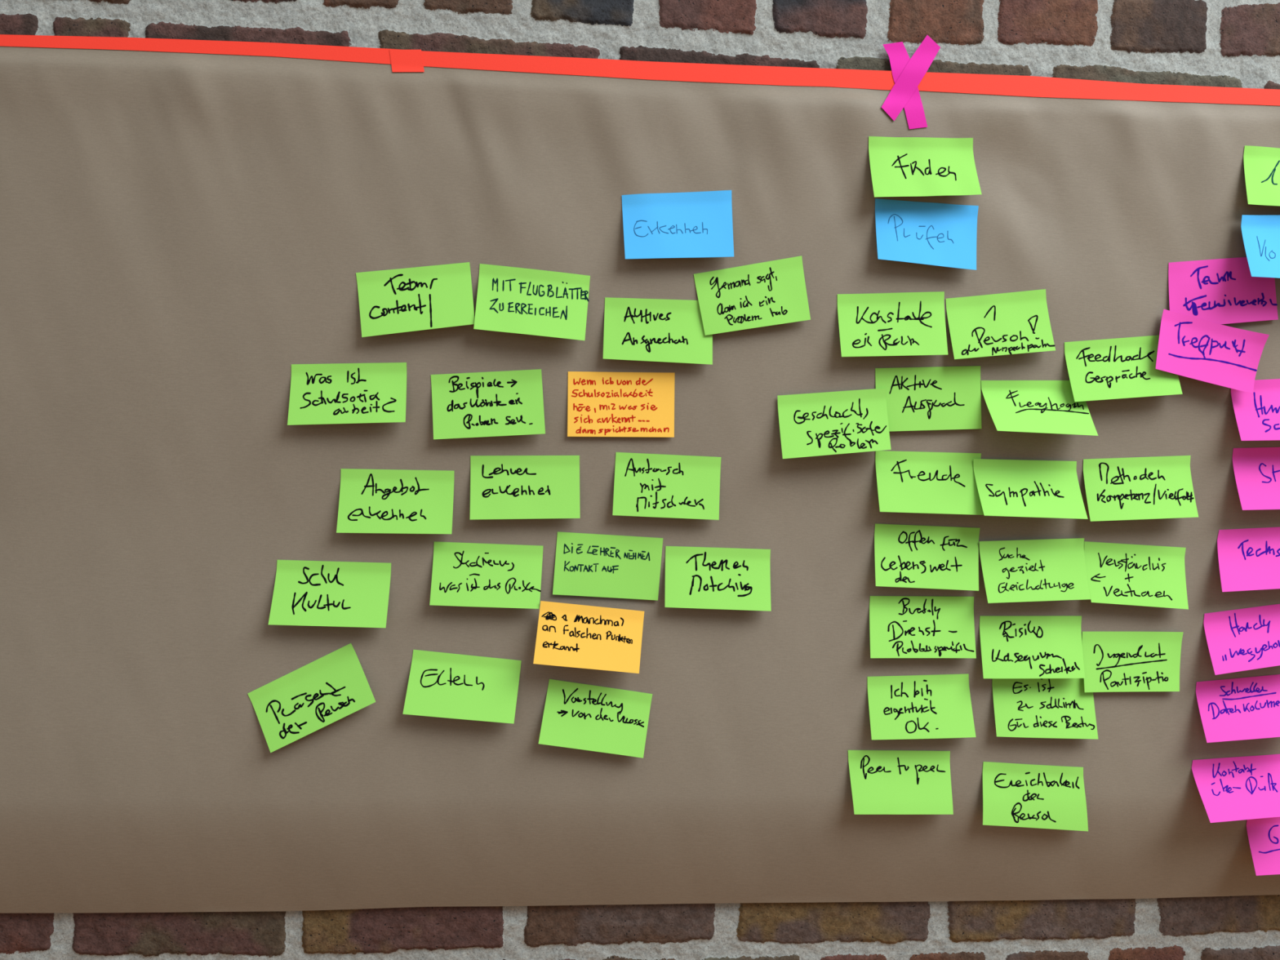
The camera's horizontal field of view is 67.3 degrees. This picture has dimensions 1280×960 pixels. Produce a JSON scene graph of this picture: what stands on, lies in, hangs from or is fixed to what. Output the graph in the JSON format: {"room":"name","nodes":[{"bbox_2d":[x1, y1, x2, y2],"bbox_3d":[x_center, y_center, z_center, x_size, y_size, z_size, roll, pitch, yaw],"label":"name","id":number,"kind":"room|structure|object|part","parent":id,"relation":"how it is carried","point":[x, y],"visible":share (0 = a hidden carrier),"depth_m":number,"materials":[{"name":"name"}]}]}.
{"room":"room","nodes":[
{"label":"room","id":0,"kind":"room"},
{"bbox_2d":[0,0,1279,959],"bbox_3d":[0.047,0.078,1.141,4.896,2.745,0.006,1,0,-4],"label":"wall","id":1,"kind":"structure","parent":0,"point":[1221,43],"depth_m":1.15,"materials":[{"name":"brick"}]},
{"bbox_2d":[0,34,1279,913],"bbox_3d":[0.096,-0.017,1.123,2.112,1.040,0.035,1,0,-4],"label":"paper sheet","id":2,"kind":"object","parent":1,"relation":"attached to","point":[180,232],"depth_m":1.11,"materials":[{"name":"brown paper"}]},
{"bbox_2d":[247,643,375,752],"bbox_3d":[-0.368,0.244,1.078,0.144,0.117,0.022,1,0,-6],"label":"sticky note","id":3,"kind":"object","parent":2,"relation":"attached to","point":[335,686],"visible":1,"depth_m":1.08,"materials":[{"name":"green paper"}]},
{"bbox_2d":[268,560,391,627],"bbox_3d":[-0.350,0.129,1.088,0.130,0.073,0.025,1,0,-4],"label":"sticky note","id":4,"kind":"object","parent":2,"relation":"attached to","point":[306,593],"visible":1,"depth_m":1.09,"materials":[{"name":"green paper"}]},
{"bbox_2d":[287,362,406,425],"bbox_3d":[-0.333,-0.099,1.095,0.133,0.076,0.019,1,0,-4],"label":"sticky note","id":5,"kind":"object","parent":2,"relation":"attached to","point":[333,393],"visible":1,"depth_m":1.10,"materials":[{"name":"green paper"}]},
{"bbox_2d":[336,468,453,533],"bbox_3d":[-0.279,0.024,1.099,0.129,0.073,0.018,1,0,-4],"label":"sticky note","id":6,"kind":"object","parent":2,"relation":"attached to","point":[398,501],"visible":1,"depth_m":1.10,"materials":[{"name":"green paper"}]},
{"bbox_2d":[389,49,424,71],"bbox_3d":[-0.269,-0.483,1.107,0.040,0.028,0.002,1,0,-4],"label":"tape","id":7,"kind":"object","parent":2,"relation":"attached to","point":[402,60],"visible":1,"depth_m":1.11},
{"bbox_2d":[355,262,474,337],"bbox_3d":[-0.258,-0.207,1.102,0.138,0.092,0.016,1,0,-4],"label":"sticky note","id":8,"kind":"object","parent":2,"relation":"attached to","point":[391,301],"visible":1,"depth_m":1.10,"materials":[{"name":"green paper"}]},
{"bbox_2d":[402,649,521,723],"bbox_3d":[-0.200,0.233,1.087,0.129,0.078,0.028,1,0,-4],"label":"sticky note","id":9,"kind":"object","parent":2,"relation":"attached to","point":[441,684],"visible":1,"depth_m":1.09,"materials":[{"name":"green paper"}]},
{"bbox_2d":[429,542,542,608],"bbox_3d":[-0.175,0.109,1.101,0.126,0.074,0.023,1,0,-4],"label":"sticky note","id":10,"kind":"object","parent":2,"relation":"attached to","point":[464,574],"visible":1,"depth_m":1.10,"materials":[{"name":"green paper"}]},
{"bbox_2d":[431,368,545,439],"bbox_3d":[-0.175,-0.088,1.108,0.133,0.084,0.015,1,0,-4],"label":"sticky note","id":11,"kind":"object","parent":2,"relation":"attached to","point":[508,402],"visible":1,"depth_m":1.11,"materials":[{"name":"green paper"}]},
{"bbox_2d":[470,455,580,519],"bbox_3d":[-0.133,0.008,1.110,0.128,0.076,0.016,1,0,-4],"label":"sticky note","id":12,"kind":"object","parent":2,"relation":"attached to","point":[502,486],"visible":1,"depth_m":1.11,"materials":[{"name":"green paper"}]},
{"bbox_2d":[473,263,590,340],"bbox_3d":[-0.124,-0.205,1.107,0.132,0.089,0.022,1,0,-4],"label":"sticky note","id":13,"kind":"object","parent":2,"relation":"attached to","point":[511,300],"visible":1,"depth_m":1.11,"materials":[{"name":"green paper"}]},
{"bbox_2d":[533,600,644,673],"bbox_3d":[-0.057,0.178,1.089,0.125,0.079,0.019,1,0,-4],"label":"sticky note","id":14,"kind":"object","parent":2,"relation":"attached to","point":[568,635],"visible":1,"depth_m":1.09,"materials":[{"name":"orange paper"}]},
{"bbox_2d":[538,679,652,758],"bbox_3d":[-0.050,0.272,1.095,0.130,0.085,0.022,1,0,-4],"label":"sticky note","id":15,"kind":"object","parent":2,"relation":"attached to","point":[579,716],"visible":1,"depth_m":1.10,"materials":[{"name":"green paper"}]},
{"bbox_2d":[552,531,662,599],"bbox_3d":[-0.037,0.100,1.118,0.128,0.078,0.010,1,0,-4],"label":"sticky note","id":16,"kind":"object","parent":2,"relation":"attached to","point":[588,565],"visible":1,"depth_m":1.12,"materials":[{"name":"green paper"}]},
{"bbox_2d":[567,371,675,437],"bbox_3d":[-0.022,-0.088,1.122,0.125,0.077,0.005,1,0,-4],"label":"sticky note","id":17,"kind":"object","parent":2,"relation":"attached to","point":[600,404],"visible":1,"depth_m":1.12,"materials":[{"name":"orange paper"}]},
{"bbox_3d":[0.100,-0.479,1.132,2.108,0.026,0.001,1,0,-4],"label":"masking tape strip","id":18,"kind":"part","parent":2,"relation":"part of","materials":[{"name":"paper"}]},
{"bbox_2d":[603,297,712,364],"bbox_3d":[0.021,-0.174,1.120,0.129,0.077,0.014,1,0,-4],"label":"sticky note","id":19,"kind":"object","parent":2,"relation":"attached to","point":[651,330],"visible":1,"depth_m":1.12,"materials":[{"name":"green paper"}]},
{"bbox_2d":[612,452,720,519],"bbox_3d":[0.032,0.007,1.121,0.127,0.077,0.015,1,0,-4],"label":"sticky note","id":20,"kind":"object","parent":2,"relation":"attached to","point":[646,485],"visible":1,"depth_m":1.12,"materials":[{"name":"green paper"}]},
{"bbox_2d":[622,190,733,258],"bbox_3d":[0.044,-0.298,1.120,0.131,0.088,0.016,1,0,-4],"label":"sticky note","id":21,"kind":"object","parent":2,"relation":"attached to","point":[690,224],"visible":1,"depth_m":1.12,"materials":[{"name":"blue paper"}]},
{"bbox_2d":[664,546,771,611],"bbox_3d":[0.091,0.114,1.119,0.126,0.072,0.023,1,0,-4],"label":"sticky note","id":22,"kind":"object","parent":2,"relation":"attached to","point":[696,577],"visible":1,"depth_m":1.12,"materials":[{"name":"green paper"}]},
{"bbox_2d":[693,255,810,335],"bbox_3d":[0.132,-0.217,1.129,0.138,0.098,0.011,1,0,-4],"label":"sticky note","id":23,"kind":"object","parent":2,"relation":"attached to","point":[774,292],"visible":1,"depth_m":1.13,"materials":[{"name":"green paper"}]},
{"bbox_2d":[777,387,891,458],"bbox_3d":[0.228,-0.067,1.127,0.132,0.087,0.021,1,0,-4],"label":"sticky note","id":24,"kind":"object","parent":2,"relation":"attached to","point":[851,421],"visible":1,"depth_m":1.13,"materials":[{"name":"green paper"}]},
{"bbox_2d":[837,291,947,356],"bbox_3d":[0.299,-0.184,1.135,0.130,0.083,0.019,1,0,-4],"label":"sticky note","id":25,"kind":"object","parent":2,"relation":"attached to","point":[902,323],"visible":1,"depth_m":1.14,"materials":[{"name":"green paper"}]},
{"bbox_2d":[848,750,953,814],"bbox_3d":[0.303,0.349,1.112,0.122,0.068,0.023,1,0,-4],"label":"sticky note","id":26,"kind":"object","parent":2,"relation":"attached to","point":[883,782],"visible":1,"depth_m":1.11,"materials":[{"name":"green paper"}]},
{"bbox_3d":[0.316,-0.471,1.146,0.053,0.108,0.010,1,0,-4],"label":"pink tape strip","id":27,"kind":"part","parent":2,"relation":"part of","materials":[{"name":"pink paper"}]},
{"bbox_3d":[0.323,-0.479,1.146,0.076,0.109,0.007,1,0,-12],"label":"pink tape strip","id":28,"kind":"part","parent":2,"relation":"part of","materials":[{"name":"pink paper"}]},
{"bbox_2d":[867,673,975,739],"bbox_3d":[0.328,0.264,1.120,0.123,0.071,0.025,1,0,-4],"label":"sticky note","id":29,"kind":"object","parent":2,"relation":"attached to","point":[939,706],"visible":1,"depth_m":1.12,"materials":[{"name":"green paper"}]},
{"bbox_2d":[869,595,976,657],"bbox_3d":[0.333,0.173,1.131,0.131,0.070,0.022,1,0,-4],"label":"sticky note","id":30,"kind":"object","parent":2,"relation":"attached to","point":[900,626],"visible":1,"depth_m":1.13,"materials":[{"name":"green paper"}]},
{"bbox_2d":[868,136,982,196],"bbox_3d":[0.336,-0.370,1.137,0.132,0.082,0.021,1,0,-5],"label":"sticky note","id":31,"kind":"object","parent":2,"relation":"attached to","point":[900,166],"visible":1,"depth_m":1.14,"materials":[{"name":"green paper"}]},
{"bbox_2d":[874,524,979,591],"bbox_3d":[0.341,0.091,1.137,0.133,0.077,0.022,1,0,-4],"label":"sticky note","id":32,"kind":"object","parent":2,"relation":"attached to","point":[907,556],"visible":1,"depth_m":1.14,"materials":[{"name":"green paper"}]},
{"bbox_2d":[875,198,978,270],"bbox_3d":[0.342,-0.291,1.139,0.127,0.084,0.018,1,0,-4],"label":"sticky note","id":33,"kind":"object","parent":2,"relation":"attached to","point":[931,233],"visible":1,"depth_m":1.14,"materials":[{"name":"blue paper"}]},
{"bbox_2d":[875,365,981,431],"bbox_3d":[0.344,-0.097,1.145,0.129,0.082,0.007,1,0,-4],"label":"sticky note","id":34,"kind":"object","parent":2,"relation":"attached to","point":[936,397],"visible":1,"depth_m":1.15,"materials":[{"name":"green paper"}]},
{"bbox_2d":[875,450,983,515],"bbox_3d":[0.344,0.003,1.137,0.130,0.074,0.023,1,0,-4],"label":"sticky note","id":35,"kind":"object","parent":2,"relation":"attached to","point":[908,482],"visible":1,"depth_m":1.14,"materials":[{"name":"green paper"}]},
{"bbox_2d":[946,288,1055,359],"bbox_3d":[0.429,-0.186,1.145,0.128,0.089,0.018,1,0,-4],"label":"sticky note","id":36,"kind":"object","parent":2,"relation":"attached to","point":[1019,322],"visible":1,"depth_m":1.15,"materials":[{"name":"green paper"}]},
{"bbox_2d":[973,458,1088,519],"bbox_3d":[0.463,0.010,1.137,0.127,0.069,0.034,1,0,-4],"label":"sticky note","id":37,"kind":"object","parent":2,"relation":"attached to","point":[1006,487],"visible":1,"depth_m":1.14,"materials":[{"name":"green paper"}]},
{"bbox_2d":[979,615,1084,678],"bbox_3d":[0.465,0.197,1.136,0.131,0.070,0.026,1,0,-4],"label":"sticky note","id":38,"kind":"object","parent":2,"relation":"attached to","point":[1046,646],"visible":1,"depth_m":1.14,"materials":[{"name":"green paper"}]},
{"bbox_2d":[979,537,1090,603],"bbox_3d":[0.470,0.107,1.139,0.130,0.076,0.025,1,0,-4],"label":"sticky note","id":39,"kind":"object","parent":2,"relation":"attached to","point":[1051,569],"visible":1,"depth_m":1.14,"materials":[{"name":"green paper"}]},
{"bbox_2d":[982,761,1088,831],"bbox_3d":[0.460,0.370,1.124,0.128,0.077,0.018,1,0,-4],"label":"sticky note","id":40,"kind":"object","parent":2,"relation":"attached to","point":[1015,794],"visible":1,"depth_m":1.12,"materials":[{"name":"green paper"}]},
{"bbox_2d":[981,380,1097,435],"bbox_3d":[0.473,-0.087,1.137,0.126,0.069,0.040,1,0,-4],"label":"sticky note","id":41,"kind":"object","parent":2,"relation":"attached to","point":[1046,406],"visible":1,"depth_m":1.14,"materials":[{"name":"green paper"}]},
{"bbox_2d":[991,678,1097,738],"bbox_3d":[0.477,0.267,1.131,0.126,0.070,0.023,1,0,-4],"label":"sticky note","id":42,"kind":"object","parent":2,"relation":"attached to","point":[1028,708],"visible":1,"depth_m":1.13,"materials":[{"name":"green paper"}]},
{"bbox_2d":[1064,335,1182,401],"bbox_3d":[0.579,-0.135,1.153,0.135,0.087,0.023,1,0,-4],"label":"sticky note","id":43,"kind":"object","parent":2,"relation":"attached to","point":[1117,368],"visible":1,"depth_m":1.15,"materials":[{"name":"green paper"}]},
{"bbox_2d":[1081,631,1183,692],"bbox_3d":[0.589,0.217,1.147,0.128,0.070,0.017,1,0,-4],"label":"sticky note","id":44,"kind":"object","parent":2,"relation":"attached to","point":[1113,661],"visible":1,"depth_m":1.15,"materials":[{"name":"green paper"}]},
{"bbox_2d":[1084,541,1188,608],"bbox_3d":[0.598,0.114,1.151,0.131,0.078,0.025,1,0,-4],"label":"sticky note","id":45,"kind":"object","parent":2,"relation":"attached to","point":[1123,574],"visible":1,"depth_m":1.15,"materials":[{"name":"green paper"}]},
{"bbox_2d":[1083,455,1198,521],"bbox_3d":[0.602,0.009,1.153,0.137,0.081,0.025,1,0,-4],"label":"sticky note","id":46,"kind":"object","parent":2,"relation":"attached to","point":[1155,487],"visible":1,"depth_m":1.16,"materials":[{"name":"green paper"}]},
{"bbox_2d":[1155,309,1269,393],"bbox_3d":[0.685,-0.155,1.157,0.141,0.102,0.015,1,0,-4],"label":"sticky note","id":47,"kind":"object","parent":2,"relation":"attached to","point":[1190,347],"visible":1,"depth_m":1.16,"materials":[{"name":"pink paper"}]},
{"bbox_2d":[1168,257,1278,324],"bbox_3d":[0.710,-0.229,1.169,0.135,0.093,0.008,1,0,-3],"label":"sticky note","id":48,"kind":"object","parent":2,"relation":"attached to","point":[1216,291],"visible":0.95,"depth_m":1.17,"materials":[{"name":"pink paper"}]},
{"bbox_2d":[1191,754,1279,822],"bbox_3d":[0.721,0.359,1.125,0.145,0.066,0.050,1,0,-4],"label":"sticky note","id":49,"kind":"object","parent":2,"relation":"attached to","point":[1248,787],"visible":1,"depth_m":1.13,"materials":[{"name":"pink paper"}]},
{"bbox_2d":[1195,674,1279,742],"bbox_3d":[0.730,0.269,1.138,0.142,0.075,0.043,1,0,-4],"label":"sticky note","id":50,"kind":"object","parent":2,"relation":"attached to","point":[1241,708],"visible":1,"depth_m":1.14,"materials":[{"name":"pink paper"}]},
{"bbox_2d":[1203,604,1279,675],"bbox_3d":[0.746,0.187,1.149,0.147,0.084,0.039,1,0,-4],"label":"sticky note","id":51,"kind":"object","parent":2,"relation":"attached to","point":[1237,640],"visible":1,"depth_m":1.15,"materials":[{"name":"pink paper"}]},
{"bbox_2d":[1217,527,1279,591],"bbox_3d":[0.766,0.094,1.159,0.152,0.080,0.035,1,0,-4],"label":"sticky note","id":52,"kind":"object","parent":2,"relation":"attached to","point":[1249,558],"visible":1,"depth_m":1.16,"materials":[{"name":"pink paper"}]},
{"bbox_2d":[1231,378,1279,440],"bbox_3d":[0.786,-0.087,1.161,0.140,0.083,0.031,1,0,-4],"label":"sticky note","id":53,"kind":"object","parent":2,"relation":"attached to","point":[1257,414],"visible":1,"depth_m":1.16,"materials":[{"name":"pink paper"}]},
{"bbox_2d":[1231,447,1279,510],"bbox_3d":[0.789,-0.003,1.164,0.143,0.080,0.028,1,0,-4],"label":"sticky note","id":54,"kind":"object","parent":2,"relation":"attached to","point":[1256,470],"visible":1,"depth_m":1.17,"materials":[{"name":"pink paper"}]},
{"bbox_2d":[1240,214,1279,278],"bbox_3d":[0.790,-0.279,1.150,0.144,0.089,0.033,1,0,-4],"label":"sticky note","id":55,"kind":"object","parent":2,"relation":"attached to","point":[1260,233],"visible":1,"depth_m":1.15,"materials":[{"name":"blue paper"}]},
{"bbox_2d":[1243,145,1279,205],"bbox_3d":[0.802,-0.366,1.168,0.147,0.079,0.023,1,0,-4],"label":"sticky note","id":56,"kind":"object","parent":2,"relation":"attached to","point":[1261,164],"visible":1,"depth_m":1.17,"materials":[{"name":"green paper"}]},
{"bbox_2d":[1246,817,1279,875],"bbox_3d":[0.790,0.432,1.141,0.133,0.067,0.028,1,0,-4],"label":"sticky note","id":57,"kind":"object","parent":2,"relation":"attached to","point":[1264,833],"visible":0.95,"depth_m":1.14,"materials":[{"name":"pink paper"}]}
]}

